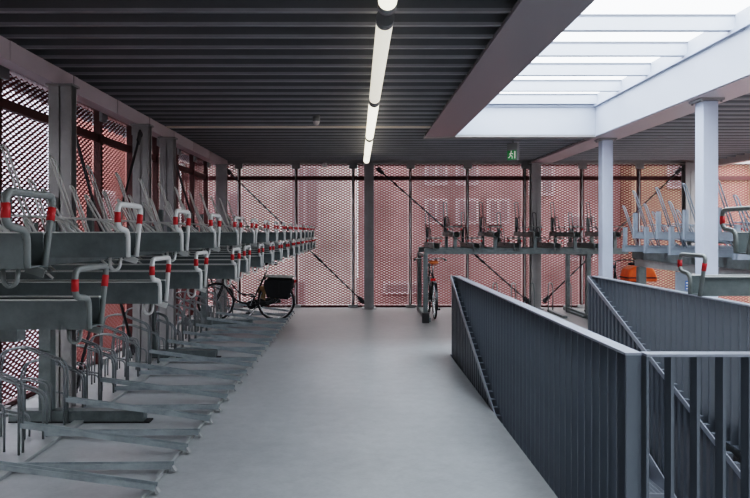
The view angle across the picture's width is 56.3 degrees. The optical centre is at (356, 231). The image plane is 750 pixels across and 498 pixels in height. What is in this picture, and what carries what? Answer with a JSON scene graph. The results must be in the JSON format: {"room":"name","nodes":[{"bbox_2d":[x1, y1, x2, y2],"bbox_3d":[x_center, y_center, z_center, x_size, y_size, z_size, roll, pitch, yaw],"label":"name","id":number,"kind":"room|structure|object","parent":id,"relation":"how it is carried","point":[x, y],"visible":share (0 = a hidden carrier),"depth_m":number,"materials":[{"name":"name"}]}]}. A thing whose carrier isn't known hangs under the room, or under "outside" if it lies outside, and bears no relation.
{"room":"parking garage","nodes":[
{"label":"parking garage","id":0,"kind":"room"},
{"bbox_2d":[0,65,210,417],"bbox_3d":[-3.140,0.058,5.475,0.180,3.085,18.350,0,0,0],"label":"screen","id":1,"kind":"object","parent":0,"point":[99,118],"depth_m":8.21,"materials":[{"name":"red metal"}]},
{"bbox_2d":[10,70,203,161],"bbox_3d":[-3.200,-1.550,5.450,0.120,0.160,18.900,0,0,0],"label":"trim","id":2,"kind":"structure","parent":1,"relation":"attached to","point":[19,76],"depth_m":7.27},
{"bbox_2d":[0,307,739,497],"bbox_3d":[3.200,1.730,5.550,13.200,0.260,19.100,0,0,0],"label":"floor","id":3,"kind":"structure","parent":0,"point":[344,402],"depth_m":5.73,"materials":[{"name":"concrete"}]},
{"bbox_2d":[45,83,81,407],"bbox_3d":[-2.655,0.138,6.315,0.300,2.925,0.230,0,0,0],"label":"steel column","id":4,"kind":"structure","parent":3,"relation":"on","point":[62,97],"depth_m":6.25,"materials":[{"name":"metal"}]},
{"bbox_2d":[77,137,134,354],"bbox_3d":[-2.700,0.125,7.490,0.048,2.721,2.048,0,0,0],"label":"rod","id":5,"kind":"object","parent":4,"relation":"attached to","point":[132,347],"visible":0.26,"depth_m":7.12,"materials":[{"name":"grey metal"}]},
{"bbox_2d":[0,460,160,493],"bbox_3d":[-2.097,1.278,4.270,1.793,0.645,0.097,0,0,0],"label":"rail","id":6,"kind":"object","parent":3,"relation":"on","point":[4,465],"visible":1,"depth_m":4.24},
{"bbox_2d":[0,461,177,471],"bbox_3d":[-2.097,1.364,4.660,1.793,0.472,0.097,0,0,0],"label":"rail","id":7,"kind":"object","parent":3,"relation":"on","point":[126,465],"visible":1,"depth_m":4.63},
{"bbox_2d":[0,371,190,454],"bbox_3d":[-2.097,1.278,5.050,1.793,0.645,0.097,0,0,0],"label":"rail","id":8,"kind":"object","parent":3,"relation":"on","point":[23,425],"visible":1,"depth_m":5.02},
{"bbox_2d":[0,377,202,439],"bbox_3d":[-2.097,1.364,5.440,1.793,0.472,0.097,0,0,0],"label":"rail","id":9,"kind":"object","parent":3,"relation":"on","point":[192,431],"visible":0.73,"depth_m":5.41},
{"bbox_2d":[0,346,212,424],"bbox_3d":[-2.097,1.278,5.830,1.793,0.645,0.097,0,0,0],"label":"rail","id":10,"kind":"object","parent":3,"relation":"on","point":[66,398],"visible":0.9,"depth_m":5.80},
{"bbox_2d":[0,311,241,480],"bbox_3d":[-2.330,1.589,8.550,0.080,0.022,10.700,0,0,0],"label":"bar","id":11,"kind":"object","parent":3,"relation":"on","point":[26,457],"visible":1,"depth_m":5.38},
{"bbox_2d":[20,359,221,410],"bbox_3d":[-2.097,1.364,6.220,1.793,0.472,0.097,0,0,0],"label":"rail","id":12,"kind":"object","parent":3,"relation":"on","point":[84,381],"visible":0.44,"depth_m":6.19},
{"bbox_2d":[38,336,229,401],"bbox_3d":[-2.097,1.278,6.610,1.793,0.645,0.097,0,0,0],"label":"rail","id":13,"kind":"object","parent":3,"relation":"on","point":[101,379],"visible":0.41,"depth_m":6.58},
{"bbox_2d":[0,240,278,422],"bbox_3d":[-2.155,0.847,7.850,1.530,1.506,12.700,0,0,0],"label":"frame","id":14,"kind":"object","parent":3,"relation":"on","point":[47,338],"visible":0.27,"depth_m":5.87,"materials":[{"name":"metal"}]},
{"bbox_2d":[0,187,55,288],"bbox_3d":[-1.666,-0.237,1.792,1.695,0.765,0.277,0,0,0],"label":"tray","id":15,"kind":"object","parent":14,"relation":"on","point":[21,248],"visible":1,"depth_m":1.76,"materials":[{"name":"metal"}]},
{"bbox_2d":[0,263,108,344],"bbox_3d":[-1.666,-0.027,2.202,1.695,0.765,0.277,0,0,0],"label":"tray","id":16,"kind":"object","parent":14,"relation":"on","point":[80,312],"visible":1,"depth_m":2.17,"materials":[{"name":"metal"}]},
{"bbox_2d":[0,255,170,314],"bbox_3d":[-1.666,-0.027,2.982,1.695,0.765,0.277,0,0,0],"label":"tray","id":17,"kind":"object","parent":14,"relation":"on","point":[155,291],"visible":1,"depth_m":2.95,"materials":[{"name":"metal"}]},
{"bbox_2d":[0,209,190,261],"bbox_3d":[-1.666,-0.237,3.352,1.695,0.765,0.277,0,0,0],"label":"tray","id":18,"kind":"object","parent":14,"relation":"on","point":[177,242],"visible":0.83,"depth_m":3.32,"materials":[{"name":"metal"}]},
{"bbox_2d":[49,201,142,270],"bbox_3d":[-1.666,-0.237,2.572,1.695,0.765,0.277,0,0,0],"label":"tray","id":19,"kind":"object","parent":14,"relation":"on","point":[125,244],"visible":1,"depth_m":2.54,"materials":[{"name":"metal"}]},
{"bbox_2d":[0,250,208,297],"bbox_3d":[-1.666,-0.027,3.762,1.695,0.765,0.277,0,0,0],"label":"tray","id":20,"kind":"object","parent":14,"relation":"on","point":[195,279],"visible":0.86,"depth_m":3.73,"materials":[{"name":"metal"}]},
{"bbox_2d":[0,213,220,255],"bbox_3d":[-1.666,-0.237,4.132,1.695,0.765,0.277,0,0,0],"label":"tray","id":21,"kind":"object","parent":14,"relation":"on","point":[211,240],"visible":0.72,"depth_m":4.10,"materials":[{"name":"metal"}]},
{"bbox_2d":[0,217,240,286],"bbox_3d":[-1.616,-0.027,4.542,1.695,0.765,0.277,0,0,0],"label":"tray","id":22,"kind":"object","parent":14,"relation":"on","point":[215,271],"visible":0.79,"depth_m":4.51,"materials":[{"name":"metal"}]},
{"bbox_2d":[0,144,241,252],"bbox_3d":[-1.666,-0.237,4.912,1.695,0.765,0.277,0,0,0],"label":"tray","id":23,"kind":"object","parent":14,"relation":"on","point":[226,238],"visible":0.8,"depth_m":4.90,"materials":[{"name":"metal"}]},
{"bbox_2d":[27,178,250,278],"bbox_3d":[-1.666,-0.027,5.322,1.695,0.765,0.277,0,0,0],"label":"tray","id":24,"kind":"object","parent":14,"relation":"on","point":[244,263],"visible":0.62,"depth_m":5.29,"materials":[{"name":"metal"}]},
{"bbox_2d":[48,156,257,249],"bbox_3d":[-1.666,-0.237,5.692,1.695,0.765,0.277,0,0,0],"label":"tray","id":25,"kind":"object","parent":14,"relation":"on","point":[247,237],"visible":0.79,"depth_m":5.68,"materials":[{"name":"metal"}]},
{"bbox_2d":[69,185,263,272],"bbox_3d":[-1.666,-0.027,6.102,1.695,0.765,0.277,0,0,0],"label":"tray","id":26,"kind":"object","parent":14,"relation":"on","point":[255,261],"visible":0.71,"depth_m":6.07,"materials":[{"name":"metal"}]},
{"bbox_2d":[86,165,268,247],"bbox_3d":[-1.666,-0.237,6.472,1.695,0.765,0.277,0,0,0],"label":"tray","id":27,"kind":"object","parent":14,"relation":"on","point":[263,237],"visible":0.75,"depth_m":6.47,"materials":[{"name":"metal"}]},
{"bbox_2d":[102,190,274,267],"bbox_3d":[-1.666,-0.027,6.882,1.695,0.765,0.277,0,0,0],"label":"tray","id":28,"kind":"object","parent":14,"relation":"on","point":[268,257],"visible":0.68,"depth_m":6.85,"materials":[{"name":"metal"}]},
{"bbox_2d":[115,172,278,245],"bbox_3d":[-1.666,-0.237,7.252,1.695,0.765,0.277,0,0,0],"label":"tray","id":29,"kind":"object","parent":14,"relation":"on","point":[273,236],"visible":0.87,"depth_m":7.24,"materials":[{"name":"metal"}]},
{"bbox_2d":[128,195,282,263],"bbox_3d":[-1.666,-0.027,7.662,1.695,0.765,0.277,0,0,0],"label":"tray","id":30,"kind":"object","parent":14,"relation":"on","point":[277,254],"visible":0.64,"depth_m":7.63,"materials":[{"name":"metal"}]},
{"bbox_2d":[138,178,285,243],"bbox_3d":[-1.666,-0.237,8.032,1.695,0.765,0.277,0,0,0],"label":"tray","id":31,"kind":"object","parent":14,"relation":"on","point":[281,235],"visible":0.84,"depth_m":8.03,"materials":[{"name":"metal"}]},
{"bbox_2d":[149,198,289,260],"bbox_3d":[-1.666,-0.027,8.442,1.695,0.765,0.277,0,0,0],"label":"tray","id":32,"kind":"object","parent":14,"relation":"on","point":[285,254],"visible":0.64,"depth_m":8.41,"materials":[{"name":"metal"}]},
{"bbox_2d":[158,183,291,242],"bbox_3d":[-1.666,-0.237,8.812,1.695,0.765,0.277,0,0,0],"label":"tray","id":33,"kind":"object","parent":14,"relation":"on","point":[160,212],"visible":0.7,"depth_m":8.81,"materials":[{"name":"metal"}]},
{"bbox_2d":[167,201,294,258],"bbox_3d":[-1.666,-0.027,9.222,1.695,0.765,0.277,0,0,0],"label":"tray","id":34,"kind":"object","parent":14,"relation":"on","point":[291,250],"visible":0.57,"depth_m":9.20,"materials":[{"name":"metal"}]},
{"bbox_2d":[174,187,297,242],"bbox_3d":[-1.666,-0.237,9.592,1.695,0.765,0.277,0,0,0],"label":"tray","id":35,"kind":"object","parent":14,"relation":"on","point":[294,234],"visible":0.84,"depth_m":9.58,"materials":[{"name":"metal"}]},
{"bbox_2d":[182,203,299,256],"bbox_3d":[-1.666,-0.027,10.002,1.695,0.765,0.277,0,0,0],"label":"tray","id":36,"kind":"object","parent":14,"relation":"on","point":[297,248],"visible":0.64,"depth_m":10.00,"materials":[{"name":"metal"}]},
{"bbox_2d":[188,190,301,241],"bbox_3d":[-1.666,-0.237,10.372,1.695,0.765,0.277,0,0,0],"label":"tray","id":37,"kind":"object","parent":14,"relation":"on","point":[299,234],"visible":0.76,"depth_m":10.36,"materials":[{"name":"metal"}]},
{"bbox_2d":[129,124,156,362],"bbox_3d":[-2.655,0.138,8.655,0.300,2.925,0.230,0,0,0],"label":"steel column","id":38,"kind":"structure","parent":3,"relation":"on","point":[142,167],"depth_m":8.59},
{"bbox_2d":[77,130,142,390],"bbox_3d":[-2.620,0.125,7.490,0.048,2.721,2.048,0,0,0],"label":"rod","id":39,"kind":"object","parent":38,"relation":"attached to","point":[139,136],"visible":0.43,"depth_m":7.96,"materials":[{"name":"grey metal"}]},
{"bbox_2d":[77,344,236,392],"bbox_3d":[-2.097,1.364,7.000,1.793,0.472,0.097,0,0,0],"label":"rail","id":40,"kind":"object","parent":3,"relation":"on","point":[197,387],"visible":0.42,"depth_m":6.97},
{"bbox_2d":[77,324,242,384],"bbox_3d":[-2.097,1.278,7.390,1.793,0.645,0.097,0,0,0],"label":"rail","id":41,"kind":"object","parent":3,"relation":"on","point":[127,363],"visible":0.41,"depth_m":7.36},
{"bbox_2d":[87,333,248,376],"bbox_3d":[-2.097,1.364,7.780,1.793,0.472,0.097,0,0,0],"label":"rail","id":42,"kind":"object","parent":3,"relation":"on","point":[139,371],"visible":0.8,"depth_m":7.75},
{"bbox_2d":[156,137,180,346],"bbox_3d":[-2.655,0.138,9.825,0.300,2.925,0.230,0,0,0],"label":"steel column","id":43,"kind":"structure","parent":3,"relation":"on","point":[167,145],"depth_m":9.76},
{"bbox_2d":[100,313,253,369],"bbox_3d":[-2.097,1.278,8.170,1.793,0.645,0.097,0,0,0],"label":"rail","id":44,"kind":"object","parent":3,"relation":"on","point":[150,350],"visible":0.73,"depth_m":8.14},
{"bbox_2d":[111,324,258,363],"bbox_3d":[-2.097,1.364,8.560,1.793,0.472,0.097,0,0,0],"label":"rail","id":45,"kind":"object","parent":3,"relation":"on","point":[159,359],"visible":0.73,"depth_m":8.53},
{"bbox_2d":[122,308,262,357],"bbox_3d":[-2.097,1.278,8.950,1.793,0.645,0.097,0,0,0],"label":"rail","id":46,"kind":"object","parent":3,"relation":"on","point":[168,340],"visible":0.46,"depth_m":8.92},
{"bbox_2d":[156,318,266,350],"bbox_3d":[-2.097,1.364,9.340,1.793,0.472,0.097,0,0,0],"label":"rail","id":47,"kind":"object","parent":3,"relation":"on","point":[157,319],"visible":0.34,"depth_m":9.31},
{"bbox_2d":[156,302,269,347],"bbox_3d":[-2.097,1.278,9.730,1.793,0.645,0.097,0,0,0],"label":"rail","id":48,"kind":"object","parent":3,"relation":"on","point":[183,332],"visible":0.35,"depth_m":9.70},
{"bbox_2d":[137,313,292,497],"bbox_3d":[-1.281,1.585,8.550,0.038,0.030,10.700,0,0,0],"label":"bar","id":49,"kind":"object","parent":3,"relation":"on","point":[159,476],"visible":0.44,"depth_m":5.33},
{"bbox_2d":[157,311,273,341],"bbox_3d":[-2.097,1.364,10.120,1.793,0.472,0.097,0,0,0],"label":"rail","id":50,"kind":"object","parent":3,"relation":"on","point":[177,314],"visible":0.39,"depth_m":10.09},
{"bbox_2d":[157,296,276,338],"bbox_3d":[-2.097,1.278,10.510,1.793,0.645,0.097,0,0,0],"label":"rail","id":51,"kind":"object","parent":3,"relation":"on","point":[196,324],"visible":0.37,"depth_m":10.48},
{"bbox_2d":[214,164,228,313],"bbox_3d":[-2.655,0.138,13.725,0.300,2.925,0.230,0,0,0],"label":"steel column","id":52,"kind":"structure","parent":3,"relation":"on","point":[221,169],"depth_m":13.66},
{"bbox_2d":[176,304,279,334],"bbox_3d":[-2.097,1.364,10.900,1.793,0.472,0.097,0,0,0],"label":"rail","id":53,"kind":"object","parent":3,"relation":"on","point":[199,312],"visible":0.53,"depth_m":10.87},
{"bbox_2d":[176,291,282,331],"bbox_3d":[-2.097,1.278,11.290,1.793,0.645,0.097,0,0,0],"label":"rail","id":54,"kind":"object","parent":3,"relation":"on","point":[184,309],"visible":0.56,"depth_m":11.26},
{"bbox_2d":[177,299,284,327],"bbox_3d":[-2.097,1.364,11.680,1.793,0.472,0.097,0,0,0],"label":"rail","id":55,"kind":"object","parent":3,"relation":"on","point":[221,325],"visible":0.73,"depth_m":11.65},
{"bbox_2d":[183,290,286,323],"bbox_3d":[-2.097,1.278,12.070,1.793,0.645,0.097,0,0,0],"label":"rail","id":56,"kind":"object","parent":3,"relation":"on","point":[216,311],"visible":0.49,"depth_m":12.04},
{"bbox_2d":[194,284,291,318],"bbox_3d":[-2.097,1.278,12.850,1.793,0.645,0.097,0,0,0],"label":"rail","id":57,"kind":"object","parent":3,"relation":"on","point":[225,307],"visible":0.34,"depth_m":12.82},
{"bbox_2d":[197,261,295,318],"bbox_3d":[-1.976,1.051,12.697,1.753,1.091,0.638,0,0,0],"label":"bicycle","id":58,"kind":"object","parent":3,"relation":"on","point":[276,287],"visible":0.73,"depth_m":12.60,"materials":[{"name":"black paint"}]},
{"bbox_2d":[362,163,375,308],"bbox_3d":[0.250,0.083,14.620,0.300,3.035,0.300,0,0,0],"label":"steel column","id":59,"kind":"structure","parent":3,"relation":"on","point":[368,168],"depth_m":14.52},
{"bbox_2d":[227,168,363,303],"bbox_3d":[-1.300,0.075,14.585,2.959,2.871,0.048,0,0,0],"label":"rod","id":60,"kind":"object","parent":59,"relation":"attached to","point":[229,172],"visible":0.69,"depth_m":14.57,"materials":[{"name":"grey metal"}]},
{"bbox_2d":[413,258,446,318],"bbox_3d":[1.420,1.052,13.352,0.656,1.091,1.779,0,0,0],"label":"bicycle","id":61,"kind":"object","parent":3,"relation":"on","point":[432,282],"visible":0.9,"depth_m":13.05,"materials":[{"name":"black paint"}]},
{"bbox_2d":[450,276,503,425],"bbox_3d":[1.240,2.100,6.250,0.048,3.068,5.717,0,0,0],"label":"stair handrail","id":62,"kind":"object","parent":3,"relation":"on","point":[464,351],"visible":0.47,"depth_m":7.85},
{"bbox_2d":[417,237,627,322],"bbox_3d":[3.085,0.847,13.370,3.870,1.506,2.160,0,0,0],"label":"frame","id":63,"kind":"object","parent":3,"relation":"on","point":[574,250],"visible":0.77,"depth_m":12.95,"materials":[{"name":"metal"}]},
{"bbox_2d":[424,212,441,250],"bbox_3d":[1.422,-0.027,13.676,0.277,0.765,1.695,0,0,0],"label":"tray","id":64,"kind":"object","parent":63,"relation":"on","point":[427,243],"visible":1,"depth_m":13.93,"materials":[{"name":"metal"}]},
{"bbox_2d":[442,202,461,239],"bbox_3d":[1.792,-0.237,13.676,0.277,0.765,1.695,0,0,0],"label":"tray","id":65,"kind":"object","parent":63,"relation":"on","point":[446,233],"visible":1,"depth_m":13.98,"materials":[{"name":"metal"}]},
{"bbox_2d":[459,212,481,250],"bbox_3d":[2.162,-0.027,13.676,0.277,0.765,1.695,0,0,0],"label":"tray","id":66,"kind":"object","parent":63,"relation":"on","point":[467,244],"visible":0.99,"depth_m":13.82,"materials":[{"name":"metal"}]},
{"bbox_2d":[478,202,502,239],"bbox_3d":[2.532,-0.237,13.676,0.277,0.765,1.695,0,0,0],"label":"tray","id":67,"kind":"object","parent":63,"relation":"on","point":[481,233],"visible":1,"depth_m":13.85,"materials":[{"name":"metal"}]},
{"bbox_2d":[496,212,522,250],"bbox_3d":[2.902,-0.027,13.676,0.277,0.765,1.695,0,0,0],"label":"tray","id":68,"kind":"object","parent":63,"relation":"on","point":[508,244],"visible":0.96,"depth_m":13.71,"materials":[{"name":"metal"}]},
{"bbox_2d":[513,202,542,238],"bbox_3d":[3.272,-0.237,13.676,0.277,0.765,1.695,0,0,0],"label":"tray","id":69,"kind":"object","parent":63,"relation":"on","point":[516,233],"visible":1,"depth_m":13.88,"materials":[{"name":"metal"}]},
{"bbox_2d":[531,212,562,250],"bbox_3d":[3.642,-0.027,13.676,0.277,0.765,1.695,0,0,0],"label":"tray","id":70,"kind":"object","parent":63,"relation":"on","point":[555,246],"visible":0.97,"depth_m":13.49,"materials":[{"name":"metal"}]},
{"bbox_2d":[549,202,582,239],"bbox_3d":[4.012,-0.237,13.676,0.277,0.765,1.695,0,0,0],"label":"tray","id":71,"kind":"object","parent":63,"relation":"on","point":[552,233],"visible":1,"depth_m":13.90,"materials":[{"name":"metal"}]},
{"bbox_2d":[567,212,597,250],"bbox_3d":[4.382,-0.027,13.676,0.277,0.765,1.695,0,0,0],"label":"tray","id":72,"kind":"object","parent":63,"relation":"on","point":[569,243],"visible":0.82,"depth_m":13.69,"materials":[{"name":"metal"}]},
{"bbox_2d":[585,202,622,239],"bbox_3d":[4.752,-0.237,13.676,0.277,0.765,1.695,0,0,0],"label":"tray","id":73,"kind":"object","parent":63,"relation":"on","point":[588,233],"visible":0.73,"depth_m":14.16,"materials":[{"name":"metal"}]},
{"bbox_2d":[528,163,543,308],"bbox_3d":[3.720,0.083,14.620,0.300,3.035,0.300,0,0,0],"label":"steel column","id":74,"kind":"structure","parent":3,"relation":"on","point":[534,168],"depth_m":14.52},
{"bbox_2d":[376,167,530,304],"bbox_3d":[2.010,0.075,14.585,3.236,2.874,0.048,0,0,0],"label":"rod","id":75,"kind":"object","parent":74,"relation":"attached to","point":[378,169],"visible":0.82,"depth_m":14.57,"materials":[{"name":"grey metal"}]},
{"bbox_2d":[542,167,682,302],"bbox_3d":[5.320,0.065,14.585,2.939,2.851,0.048,0,0,0],"label":"rod","id":76,"kind":"object","parent":74,"relation":"attached to","point":[679,169],"visible":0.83,"depth_m":14.57,"materials":[{"name":"grey metal"}]},
{"bbox_2d":[455,276,641,497],"bbox_3d":[1.305,1.163,6.200,0.080,1.185,5.800,0,0,0],"label":"stair railing","id":77,"kind":"object","parent":3,"relation":"on","point":[568,394],"visible":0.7,"depth_m":4.38,"materials":[{"name":"metal"}]},
{"bbox_2d":[594,138,616,278],"bbox_3d":[3.900,0.070,10.980,0.280,3.060,0.300,0,0,0],"label":"column","id":78,"kind":"structure","parent":3,"relation":"on","point":[605,145],"depth_m":10.88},
{"bbox_2d":[613,259,658,282],"bbox_3d":[4.830,1.051,12.709,0.657,1.091,1.787,0,0,0],"label":"bicycle","id":79,"kind":"object","parent":3,"relation":"on","point":[628,273],"visible":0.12,"depth_m":11.84,"materials":[{"name":"orange"}]},
{"bbox_2d":[649,453,676,497],"bbox_3d":[2.165,3.114,5.050,1.596,3.233,8.388,0,0,0],"label":"staircase","id":80,"kind":"structure","parent":3,"relation":"attached to","point":[656,478],"depth_m":6.85,"materials":[{"name":"metal"}]},
{"bbox_2d":[592,276,749,450],"bbox_3d":[3.090,1.163,6.200,0.080,1.185,5.800,0,0,0],"label":"stair railing","id":81,"kind":"object","parent":3,"relation":"on","point":[665,319],"visible":0.44,"depth_m":6.43,"materials":[{"name":"metal"}]},
{"bbox_2d":[587,276,739,497],"bbox_3d":[3.013,2.100,6.250,0.048,3.068,5.717,0,0,0],"label":"stair handrail","id":82,"kind":"object","parent":81,"relation":"attached to","point":[604,320],"visible":0.5,"depth_m":6.86,"materials":[{"name":"metal"}]},
{"bbox_2d":[680,163,694,274],"bbox_3d":[6.920,0.083,14.620,0.300,3.035,0.300,0,0,0],"label":"steel column","id":83,"kind":"structure","parent":3,"relation":"on","point":[688,172],"depth_m":14.52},
{"bbox_2d":[632,239,749,291],"bbox_3d":[5.025,0.847,9.300,1.750,1.506,4.000,0,0,0],"label":"frame","id":84,"kind":"object","parent":3,"relation":"on","point":[726,265],"visible":0.38,"depth_m":9.64,"materials":[{"name":"metal"}]},
{"bbox_2d":[655,187,694,238],"bbox_3d":[4.964,-0.237,9.622,1.695,0.765,0.277,0,0,0],"label":"tray","id":85,"kind":"object","parent":84,"relation":"on","point":[658,234],"visible":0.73,"depth_m":9.62,"materials":[{"name":"grey"}]},
{"bbox_2d":[622,206,728,251],"bbox_3d":[4.964,-0.027,10.822,1.695,0.765,0.277,0,0,0],"label":"tray","id":86,"kind":"object","parent":84,"relation":"on","point":[625,248],"visible":0.37,"depth_m":10.82,"materials":[{"name":"grey"}]},
{"bbox_2d":[643,203,732,252],"bbox_3d":[4.964,-0.027,10.022,1.695,0.765,0.277,0,0,0],"label":"tray","id":87,"kind":"object","parent":84,"relation":"on","point":[646,248],"visible":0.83,"depth_m":10.01,"materials":[{"name":"grey"}]},
{"bbox_2d":[632,190,748,237],"bbox_3d":[4.964,-0.237,10.422,1.695,0.765,0.277,0,0,0],"label":"tray","id":88,"kind":"object","parent":84,"relation":"on","point":[635,234],"visible":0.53,"depth_m":10.42,"materials":[{"name":"grey"}]},
{"bbox_2d":[668,201,732,254],"bbox_3d":[4.964,-0.027,9.222,1.695,0.765,0.277,0,0,0],"label":"tray","id":89,"kind":"object","parent":84,"relation":"on","point":[671,250],"visible":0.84,"depth_m":9.22,"materials":[{"name":"grey"}]},
{"bbox_2d":[681,183,747,238],"bbox_3d":[4.964,-0.237,8.822,1.695,0.765,0.277,0,0,0],"label":"tray","id":90,"kind":"object","parent":84,"relation":"on","point":[686,234],"visible":0.5,"depth_m":8.82,"materials":[{"name":"grey"}]},
{"bbox_2d":[718,179,749,239],"bbox_3d":[4.964,-0.237,8.022,1.695,0.765,0.277,0,0,0],"label":"tray","id":91,"kind":"object","parent":84,"relation":"on","point":[721,235],"visible":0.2,"depth_m":8.01,"materials":[{"name":"grey"}]},
{"bbox_2d":[732,195,749,259],"bbox_3d":[4.964,-0.027,7.622,1.695,0.765,0.277,0,0,0],"label":"tray","id":92,"kind":"object","parent":84,"relation":"on","point":[737,228],"visible":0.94,"depth_m":7.62,"materials":[{"name":"grey"}]},
{"bbox_2d":[640,351,749,497],"bbox_3d":[2.197,1.163,3.300,1.695,1.185,0.080,0,0,0],"label":"stair railing","id":93,"kind":"object","parent":3,"relation":"on","point":[720,356],"visible":0.96,"depth_m":3.29,"materials":[{"name":"metal"}]},
{"bbox_2d":[689,97,724,297],"bbox_3d":[3.860,0.070,7.730,0.280,3.060,0.300,0,0,0],"label":"column","id":94,"kind":"structure","parent":3,"relation":"on","point":[706,108],"depth_m":7.63,"materials":[{"name":"metal"}]},
{"bbox_3d":[2.590,0.847,2.810,1.100,1.506,1.320,0,0,0],"label":"frame","id":95,"kind":"object","parent":3,"relation":"on","visible":0},
{"bbox_2d":[677,253,749,296],"bbox_3d":[2.454,-0.052,3.388,1.689,0.714,0.277,0,0,0],"label":"tray","id":96,"kind":"object","parent":95,"relation":"on","point":[701,285],"visible":1,"depth_m":3.30,"materials":[{"name":"metal"}]},
{"bbox_2d":[720,206,749,254],"bbox_3d":[2.449,-0.262,2.968,1.689,0.714,0.277,0,0,0],"label":"tray","id":97,"kind":"object","parent":95,"relation":"on","point":[741,240],"visible":1,"depth_m":2.99,"materials":[{"name":"metal"}]},
{"bbox_2d":[0,0,749,165],"bbox_3d":[1.925,-1.575,5.900,11.250,0.170,19.800,0,0,0],"label":"ceiling","id":98,"kind":"structure","parent":0,"point":[172,62],"depth_m":6.61,"materials":[{"name":"metal"}]},
{"bbox_2d":[0,35,233,168],"bbox_3d":[-2.766,-1.409,5.650,0.148,0.159,19.300,0,0,0],"label":"trim","id":99,"kind":"structure","parent":98,"relation":"attached to","point":[13,56],"depth_m":7.09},
{"bbox_2d":[166,126,430,127],"bbox_3d":[-0.830,-1.489,9.932,3.740,0.022,0.065,0,0,0],"label":"trim","id":100,"kind":"structure","parent":98,"relation":"attached to","point":[166,126],"depth_m":9.90,"materials":[{"name":"beige"}]},
{"bbox_2d":[365,103,379,140],"bbox_3d":[0.180,-1.395,8.635,0.118,0.189,2.830,0,0,0],"label":"ceiling light","id":101,"kind":"object","parent":98,"relation":"attached to","point":[372,110],"visible":0.72,"depth_m":8.34,"materials":[{"name":"white"}]},
{"bbox_2d":[369,11,394,105],"bbox_3d":[0.180,-1.395,5.820,0.118,0.189,2.800,0,0,0],"label":"ceiling light","id":102,"kind":"object","parent":98,"relation":"attached to","point":[384,24],"visible":0.88,"depth_m":5.17,"materials":[{"name":"white"}]},
{"bbox_2d":[377,0,397,15],"bbox_3d":[0.180,-1.395,2.510,0.118,0.189,3.420,0,0,0],"label":"ceiling light","id":103,"kind":"object","parent":98,"relation":"attached to","point":[385,7],"visible":1,"depth_m":4.10,"materials":[{"name":"white"}]},
{"bbox_2d":[378,0,396,9],"bbox_3d":[0.180,-1.360,2.510,0.112,0.112,3.220,0,0,0],"label":"diffuser","id":104,"kind":"object","parent":103,"relation":"attached to","point":[382,4],"depth_m":4.05,"materials":[{"name":"white"}]},
{"bbox_2d":[425,0,594,136],"bbox_3d":[1.270,-1.480,3.375,0.460,0.040,14.750,0,0,0],"label":"ceiling beam","id":105,"kind":"structure","parent":98,"relation":"attached to","point":[531,26],"depth_m":5.76,"materials":[{"name":"grey"}]},
{"bbox_2d":[423,135,596,138],"bbox_3d":[2.360,-1.478,10.850,2.640,0.035,0.200,0,0,0],"label":"trim","id":106,"kind":"structure","parent":98,"relation":"attached to","point":[456,136],"depth_m":10.81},
{"bbox_2d":[507,140,518,160],"bbox_3d":[2.515,-1.319,11.296,0.073,0.338,0.200,0,0,-38],"label":"exit sign","id":107,"kind":"object","parent":98,"relation":"hanging from","point":[512,148],"visible":1,"depth_m":11.26,"materials":[{"name":"green"}]},
{"bbox_2d":[457,6,749,135],"bbox_3d":[2.580,-1.797,4.375,2.280,0.654,12.850,0,0,0],"label":"skylight","id":108,"kind":"object","parent":98,"relation":"attached to","point":[719,56],"visible":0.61,"depth_m":8.58,"materials":[{"name":"grey"}]},
{"bbox_2d":[531,75,749,162],"bbox_3d":[3.900,-1.480,5.450,0.440,0.040,18.900,0,0,0],"label":"trim","id":109,"kind":"structure","parent":98,"relation":"attached to","point":[740,87],"depth_m":9.17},
{"bbox_2d":[718,153,749,165],"bbox_3d":[7.560,-1.535,5.350,0.120,0.310,18.700,0,0,0],"label":"trim","id":110,"kind":"structure","parent":98,"relation":"attached to","point":[739,158],"depth_m":13.91,"materials":[{"name":"grey"}]},
{"bbox_2d":[179,162,749,307],"bbox_3d":[2.945,0.058,14.840,13.510,3.085,0.180,0,0,0],"label":"wall","id":111,"kind":"structure","parent":0,"point":[581,178],"depth_m":14.90,"materials":[{"name":"red metal"}]},
{"bbox_2d":[211,160,749,164],"bbox_3d":[3.200,-1.515,14.880,12.800,0.150,0.200,0,0,0],"label":"trim","id":112,"kind":"structure","parent":111,"relation":"attached to","point":[231,162],"depth_m":14.78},
{"label":"outside","id":113,"kind":"structure","parent":0,"visible":0},
{"bbox_3d":[5.000,5.350,20.000,130.000,0.300,120.000,0,0,0],"label":"street","id":114,"kind":"object","parent":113,"visible":0},
{"bbox_2d":[2,89,47,398],"bbox_3d":[-15.200,-1.550,10.250,13.600,13.500,20.900,0,0,0],"label":"building","id":115,"kind":"structure","parent":114,"relation":"on","point":[16,96],"depth_m":17.89,"materials":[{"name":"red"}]},
{"bbox_2d":[77,118,125,360],"bbox_3d":[-15.200,-1.300,40.500,13.600,13.000,39.400,0,0,0],"label":"building","id":116,"kind":"structure","parent":114,"relation":"on","point":[78,118],"depth_m":23.75,"materials":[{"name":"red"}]},
{"bbox_2d":[179,160,356,311],"bbox_3d":[-4.100,0.400,31.500,8.200,9.600,9.400,0,0,0],"label":"apartment building","id":117,"kind":"structure","parent":114,"relation":"on","point":[180,160],"depth_m":27.00,"materials":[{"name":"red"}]},
{"bbox_2d":[358,166,619,304],"bbox_3d":[5.100,0.600,32.500,10.100,9.200,11.400,0,0,0],"label":"brick building","id":118,"kind":"structure","parent":114,"relation":"on","point":[376,166],"depth_m":27.00,"materials":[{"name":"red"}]},
{"bbox_2d":[620,165,749,302],"bbox_3d":[18.100,0.500,31.000,15.800,9.400,10.400,0,0,0],"label":"building","id":119,"kind":"structure","parent":114,"relation":"on","point":[724,165],"depth_m":26.00,"materials":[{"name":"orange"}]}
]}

